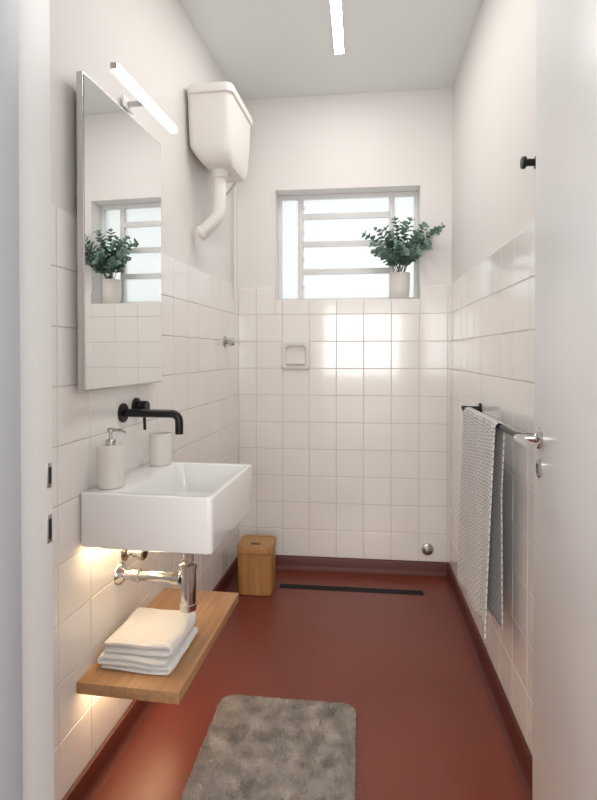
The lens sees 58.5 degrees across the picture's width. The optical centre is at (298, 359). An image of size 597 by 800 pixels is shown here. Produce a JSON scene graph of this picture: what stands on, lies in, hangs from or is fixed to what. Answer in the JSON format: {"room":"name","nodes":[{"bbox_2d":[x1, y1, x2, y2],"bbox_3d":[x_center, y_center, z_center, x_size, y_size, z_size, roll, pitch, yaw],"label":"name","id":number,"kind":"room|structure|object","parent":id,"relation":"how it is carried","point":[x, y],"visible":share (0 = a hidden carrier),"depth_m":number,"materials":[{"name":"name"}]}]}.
{"room":"bathroom","nodes":[
{"label":"bathroom","id":0,"kind":"room"},
{"bbox_2d":[50,0,238,799],"bbox_3d":[-0.610,-0.135,1.911,0.201,2.630,2.650,0,1,9],"label":"wall","id":1,"kind":"structure","parent":0,"point":[157,43],"depth_m":1.68,"materials":[{"name":"white tile"}]},
{"bbox_2d":[76,71,161,391],"bbox_3d":[-0.535,-0.335,1.623,0.038,0.828,0.490,0,1,9],"label":"wall mirror","id":2,"kind":"object","parent":1,"relation":"attached to","point":[119,161],"visible":1,"depth_m":1.54,"materials":[{"name":"silver mirror"}]},
{"bbox_2d":[121,550,147,560],"bbox_3d":[-0.513,0.565,1.677,0.069,0.137,0.058,0,1,9],"label":"valve","id":3,"kind":"object","parent":1,"relation":"attached to","point":[141,555],"visible":0.33,"depth_m":1.66,"materials":[{"name":"silver metal"}]},
{"bbox_2d":[110,62,176,132],"bbox_3d":[-0.502,-0.809,1.672,0.086,0.033,0.423,0,1,9],"label":"light bar","id":4,"kind":"object","parent":1,"relation":"attached to","point":[116,68],"visible":1,"depth_m":1.66,"materials":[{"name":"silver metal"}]},
{"bbox_2d":[62,556,237,799],"bbox_3d":[-0.502,1.145,1.864,0.035,0.070,2.340,0,1,9],"label":"baseboard","id":5,"kind":"structure","parent":1,"relation":"attached to","point":[92,778],"depth_m":1.59,"materials":[{"name":"red plastic"}]},
{"bbox_2d":[118,398,182,434],"bbox_3d":[-0.444,0.177,1.691,0.198,0.105,0.150,0,1,9],"label":"faucet","id":6,"kind":"object","parent":1,"relation":"attached to","point":[139,408],"visible":1,"depth_m":1.64,"materials":[{"name":"black metal"}]},
{"bbox_2d":[76,588,238,704],"bbox_3d":[-0.403,0.867,1.678,0.286,0.031,0.580,0,1,9],"label":"wooden wall shelf","id":7,"kind":"object","parent":1,"relation":"attached to","point":[214,609],"visible":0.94,"depth_m":1.47,"materials":[{"name":"brown wood"}]},
{"bbox_2d":[97,607,197,674],"bbox_3d":[-0.433,0.813,1.564,0.221,0.078,0.233,0,1,9],"label":"folded towels","id":8,"kind":"object","parent":7,"relation":"on","point":[152,641],"visible":0.98,"depth_m":1.49,"materials":[{"name":"white fabric"}]},
{"bbox_2d":[81,461,251,554],"bbox_3d":[-0.370,0.426,1.609,0.369,0.147,0.437,0,1,9],"label":"wall-mounted sink","id":9,"kind":"object","parent":1,"relation":"attached to","point":[176,507],"visible":0.96,"depth_m":1.41,"materials":[{"name":"white ceramic"}]},
{"bbox_2d":[97,428,125,489],"bbox_3d":[-0.524,0.272,1.486,0.073,0.164,0.073,-1,1,-40],"label":"soap dispenser","id":10,"kind":"object","parent":9,"relation":"on","point":[110,455],"visible":1,"depth_m":1.46,"materials":[{"name":"white ceramic"}]},
{"bbox_2d":[114,553,196,612],"bbox_3d":[-0.429,0.630,1.626,0.250,0.260,0.068,0,1,9],"label":"trap","id":11,"kind":"object","parent":9,"relation":"attached to","point":[185,576],"visible":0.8,"depth_m":1.60,"materials":[{"name":"grey metal"}]},
{"bbox_2d":[149,431,171,465],"bbox_3d":[-0.464,0.297,1.789,0.075,0.106,0.075,0,1,9],"label":"tumbler","id":12,"kind":"object","parent":9,"relation":"on","point":[160,442],"visible":1,"depth_m":1.76,"materials":[{"name":"white ceramic"}]},
{"bbox_2d":[187,81,252,239],"bbox_3d":[-0.330,-0.829,2.382,0.199,0.625,0.449,0,1,9],"label":"toilet cistern","id":13,"kind":"object","parent":1,"relation":"attached to","point":[220,123],"visible":1,"depth_m":2.20,"materials":[{"name":"white plastic"}]},
{"bbox_2d":[233,186,236,298],"bbox_3d":[-0.343,-0.895,2.877,0.016,1.125,0.014,0,1,9],"label":"pull cord","id":14,"kind":"object","parent":13,"relation":"hanging from","point":[234,189],"visible":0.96,"depth_m":2.88,"materials":[{"name":"white plastic"}]},
{"bbox_2d":[223,336,234,347],"bbox_3d":[-0.352,-0.092,2.739,0.052,0.060,0.060,0,1,9],"label":"tap","id":15,"kind":"object","parent":1,"relation":"attached to","point":[231,341],"visible":1,"depth_m":2.72,"materials":[{"name":"grey metal"}]},
{"bbox_2d":[94,570,526,799],"bbox_3d":[0.053,1.231,1.831,1.690,0.100,2.680,0,1,7],"label":"floor","id":16,"kind":"structure","parent":0,"point":[427,726],"depth_m":1.93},
{"bbox_2d":[237,535,275,595],"bbox_3d":[-0.212,1.047,2.727,0.182,0.243,0.182,0,1,7],"label":"waste bin","id":17,"kind":"object","parent":16,"relation":"on","point":[256,553],"visible":0.99,"depth_m":2.64,"materials":[{"name":"brown wood"}]},
{"bbox_2d":[181,694,355,799],"bbox_3d":[-0.078,1.175,1.459,0.465,0.020,0.756,0,1,7],"label":"bath mat","id":18,"kind":"object","parent":16,"relation":"on","point":[253,748],"visible":1,"depth_m":1.59,"materials":[{"name":"grey fabric"}]},
{"bbox_2d":[279,584,423,594],"bbox_3d":[0.264,1.168,2.717,0.730,0.003,0.050,0,1,7],"label":"floor drain","id":19,"kind":"object","parent":16,"relation":"on","point":[291,586],"visible":1,"depth_m":2.71,"materials":[{"name":"black metal"}]},
{"bbox_2d":[181,0,481,99],"bbox_3d":[0.053,-1.499,1.798,1.690,0.100,2.680,0,1,7],"label":"ceiling","id":20,"kind":"structure","parent":0,"point":[264,48],"depth_m":2.45,"materials":[{"name":"white paint"}]},
{"bbox_2d":[330,0,343,53],"bbox_3d":[0.122,-1.446,1.905,0.046,0.008,1.248,0,1,7],"label":"recessed light","id":21,"kind":"object","parent":20,"relation":"in","point":[336,5],"visible":1,"depth_m":2.31,"materials":[{"name":"white paint"}]},
{"bbox_2d":[238,88,451,561],"bbox_3d":[0.245,-0.149,3.040,1.590,2.630,0.201,0,1,7],"label":"wall","id":22,"kind":"structure","parent":0,"point":[348,453],"depth_m":2.94,"materials":[{"name":"white tile"}]},
{"bbox_2d":[282,341,309,369],"bbox_3d":[-0.014,-0.026,2.974,0.158,0.158,0.062,0,1,7],"label":"ceramic soap dish","id":23,"kind":"object","parent":22,"relation":"attached to","point":[295,354],"visible":1,"depth_m":2.96,"materials":[{"name":"white ceramic"}]},
{"bbox_2d":[278,191,417,299],"bbox_3d":[0.278,-0.642,3.051,0.797,0.615,0.049,0,1,7],"label":"window","id":24,"kind":"structure","parent":22,"relation":"in","point":[391,195],"depth_m":3.04,"materials":[{"name":"white paint"}]},
{"bbox_2d":[275,555,448,577],"bbox_3d":[0.233,1.132,2.940,1.172,0.070,0.034,0,1,7],"label":"baseboard","id":25,"kind":"structure","parent":22,"relation":"attached to","point":[283,562],"depth_m":2.93,"materials":[{"name":"red plastic"}]},
{"bbox_2d":[362,217,445,298],"bbox_3d":[0.562,-0.556,2.893,0.438,0.446,0.225,0,1,7],"label":"eucalyptus","id":26,"kind":"object","parent":22,"relation":"on","point":[397,251],"visible":1,"depth_m":2.88,"materials":[{"name":"green plant"}]},
{"bbox_2d":[421,543,433,554],"bbox_3d":[0.700,1.030,2.891,0.066,0.066,0.021,0,1,7],"label":"wall cap","id":27,"kind":"object","parent":22,"relation":"attached to","point":[427,549],"visible":1,"depth_m":2.89,"materials":[{"name":"silver metal"}]},
{"bbox_2d":[449,0,536,757],"bbox_3d":[0.789,-0.133,1.730,0.209,2.630,2.680,0,1,7],"label":"wall","id":28,"kind":"structure","parent":0,"point":[492,288],"depth_m":1.83,"materials":[{"name":"white paint"}]},
{"bbox_2d":[444,563,532,799],"bbox_3d":[0.666,1.146,1.732,0.034,0.070,2.335,0,1,7],"label":"baseboard","id":29,"kind":"structure","parent":28,"relation":"attached to","point":[520,754],"depth_m":1.83,"materials":[{"name":"red plastic"}]},
{"bbox_2d":[461,403,533,436],"bbox_3d":[0.653,0.199,1.780,0.074,0.044,0.820,0,1,7],"label":"towel rail","id":30,"kind":"object","parent":28,"relation":"attached to","point":[512,433],"visible":0.45,"depth_m":1.57,"materials":[{"name":"black metal"}]},
{"bbox_2d":[457,407,504,641],"bbox_3d":[0.624,0.523,1.852,0.065,0.678,0.490,0,1,7],"label":"hand towel","id":31,"kind":"object","parent":30,"relation":"hanging from","point":[480,541],"visible":1,"depth_m":1.76,"materials":[{"name":"grey fabric"}]},
{"bbox_2d":[520,156,535,168],"bbox_3d":[0.644,-0.550,1.484,0.043,0.036,0.036,0,1,7],"label":"wall hook","id":32,"kind":"object","parent":28,"relation":"attached to","point":[524,161],"visible":0.86,"depth_m":1.48,"materials":[{"name":"black metal"}]},
{"bbox_3d":[-0.092,-0.119,0.550,1.690,2.630,0.135,0,1,7],"label":"wall","id":33,"kind":"structure","parent":0,"visible":0},
{"bbox_2d":[0,0,53,799],"bbox_3d":[0.074,0.119,0.536,0.843,2.153,0.150,0,1,7],"label":"door frame","id":34,"kind":"structure","parent":33,"relation":"attached to","point":[26,522],"depth_m":0.60,"materials":[{"name":"white paint"}]},
{"bbox_2d":[513,0,596,799],"bbox_3d":[0.515,0.132,0.953,0.099,2.102,0.786,0,1,9],"label":"door","id":35,"kind":"structure","parent":33,"relation":"in","point":[564,438],"depth_m":1.11,"materials":[{"name":"white paint"}]}
]}

